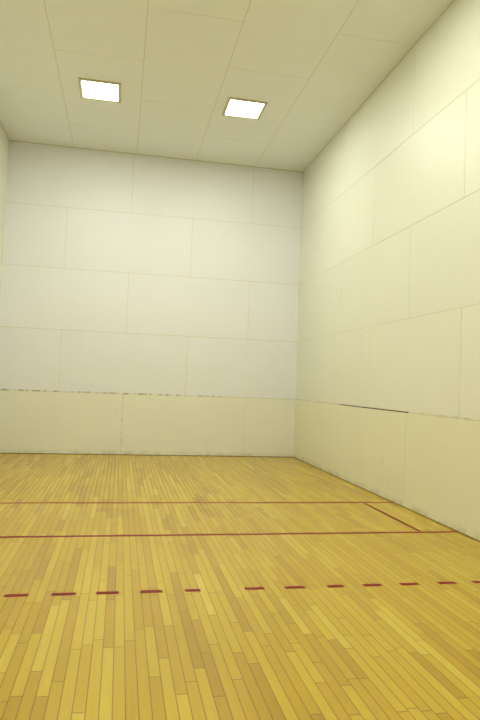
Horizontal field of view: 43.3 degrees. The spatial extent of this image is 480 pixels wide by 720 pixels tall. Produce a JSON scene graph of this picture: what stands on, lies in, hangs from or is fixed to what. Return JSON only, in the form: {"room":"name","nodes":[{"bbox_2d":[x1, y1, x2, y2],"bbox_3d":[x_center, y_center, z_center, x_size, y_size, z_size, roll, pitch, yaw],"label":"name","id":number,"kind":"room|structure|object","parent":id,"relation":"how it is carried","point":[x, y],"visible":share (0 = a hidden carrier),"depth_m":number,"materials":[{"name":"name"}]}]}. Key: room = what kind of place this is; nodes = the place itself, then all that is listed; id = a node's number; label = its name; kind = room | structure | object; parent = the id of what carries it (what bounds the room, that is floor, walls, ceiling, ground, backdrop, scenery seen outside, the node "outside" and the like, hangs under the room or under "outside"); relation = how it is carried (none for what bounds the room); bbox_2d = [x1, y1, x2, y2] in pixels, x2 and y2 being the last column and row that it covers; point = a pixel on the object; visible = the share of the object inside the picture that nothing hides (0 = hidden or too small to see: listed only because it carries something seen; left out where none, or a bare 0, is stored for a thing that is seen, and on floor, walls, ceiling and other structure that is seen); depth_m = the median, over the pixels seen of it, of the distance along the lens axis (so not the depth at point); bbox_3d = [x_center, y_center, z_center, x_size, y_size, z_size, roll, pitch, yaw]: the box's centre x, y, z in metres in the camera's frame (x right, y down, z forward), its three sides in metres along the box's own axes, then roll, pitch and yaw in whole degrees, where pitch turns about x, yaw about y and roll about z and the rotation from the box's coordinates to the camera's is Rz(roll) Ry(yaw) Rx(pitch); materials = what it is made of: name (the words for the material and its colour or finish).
{"room":"sports hall","nodes":[
{"label":"sports hall","id":0,"kind":"room"},
{"bbox_2d":[0,122,8,302],"bbox_3d":[-3.346,-1.400,5.275,0.140,5.862,12.192,3,-2,-11],"label":"wall","id":1,"kind":"structure","parent":0,"point":[4,141],"depth_m":11.07,"materials":[{"name":"paint"}]},
{"bbox_2d":[0,141,302,456],"bbox_3d":[-1.643,-1.080,11.887,5.760,5.862,0.140,3,-2,-11],"label":"wall","id":2,"kind":"structure","parent":0,"point":[149,305],"depth_m":11.78,"materials":[{"name":"paint"}]},
{"bbox_2d":[11,453,279,456],"bbox_3d":[-1.738,1.839,11.703,5.760,0.012,0.009,3,-2,-11],"label":"baseboard","id":3,"kind":"structure","parent":2,"relation":"attached to","point":[11,453],"depth_m":11.64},
{"bbox_2d":[9,140,301,171],"bbox_3d":[-1.520,-4.004,11.927,5.760,0.014,0.015,3,-2,-11],"label":"trim","id":4,"kind":"structure","parent":2,"relation":"attached to","point":[9,140],"depth_m":11.88,"materials":[{"name":"beige paint"}]},
{"bbox_2d":[0,0,453,171],"bbox_3d":[-0.342,-4.272,5.956,5.960,0.150,12.392,3,-2,-11],"label":"ceiling","id":5,"kind":"structure","parent":0,"point":[177,64],"depth_m":8.51,"materials":[{"name":"paint"}]},
{"bbox_2d":[78,78,120,102],"bbox_3d":[-2.137,-4.124,9.265,0.620,0.022,0.620,3,-2,-11],"label":"ceiling light","id":6,"kind":"object","parent":5,"relation":"in","point":[92,89],"depth_m":9.23,"materials":[{"name":"white plastic"}]},
{"bbox_2d":[222,97,267,119],"bbox_3d":[0.069,-4.026,9.696,0.620,0.022,0.620,3,-2,-11],"label":"ceiling light","id":7,"kind":"object","parent":5,"relation":"in","point":[234,107],"depth_m":9.67,"materials":[{"name":"white plastic"}]},
{"bbox_2d":[0,453,479,719],"bbox_3d":[-0.565,1.717,5.724,5.960,0.120,12.392,3,-2,-11],"label":"floor","id":8,"kind":"structure","parent":0,"point":[224,650],"depth_m":4.11,"materials":[{"name":"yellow wood"}]},
{"bbox_2d":[0,502,392,502],"bbox_3d":[-0.856,1.703,7.221,5.760,0.001,0.050,3,-2,-11],"label":"service line","id":9,"kind":"object","parent":8,"relation":"on","point":[0,502],"visible":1,"depth_m":7.29,"materials":[{"name":"paint"}]},
{"bbox_2d":[0,531,456,537],"bbox_3d":[-0.562,1.656,5.726,5.760,0.001,0.050,3,-2,-11],"label":"short line","id":10,"kind":"object","parent":8,"relation":"on","point":[420,531],"visible":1,"depth_m":5.80,"materials":[{"name":"paint"}]},
{"bbox_2d":[4,581,479,596],"bbox_3d":[-0.272,1.609,4.231,5.621,0.001,0.050,3,-2,-11],"label":"receiving line","id":11,"kind":"object","parent":8,"relation":"on","point":[451,582],"visible":1,"depth_m":4.22,"materials":[{"name":"paint"}]},
{"bbox_2d":[364,503,419,531],"bbox_3d":[1.712,1.788,6.947,0.038,0.001,1.474,3,-2,-11],"label":"floor line","id":12,"kind":"object","parent":8,"relation":"on","point":[364,503],"visible":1,"depth_m":6.85,"materials":[{"name":"paint"}]},
{"bbox_2d":[294,0,479,540],"bbox_3d":[2.439,-1.141,6.405,0.140,5.862,12.192,3,-2,-11],"label":"wall","id":13,"kind":"structure","parent":0,"point":[389,310],"depth_m":7.72,"materials":[{"name":"paint"}]},
{"bbox_2d":[340,404,407,412],"bbox_3d":[1.851,0.685,8.634,0.007,0.012,2.360,3,-2,-11],"label":"trim","id":14,"kind":"structure","parent":13,"relation":"attached to","point":[340,404],"depth_m":8.43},
{"bbox_2d":[294,457,479,541],"bbox_3d":[2.261,1.778,6.275,0.009,0.010,12.186,3,-2,-11],"label":"baseboard","id":15,"kind":"structure","parent":13,"relation":"attached to","point":[294,457],"depth_m":7.50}
]}

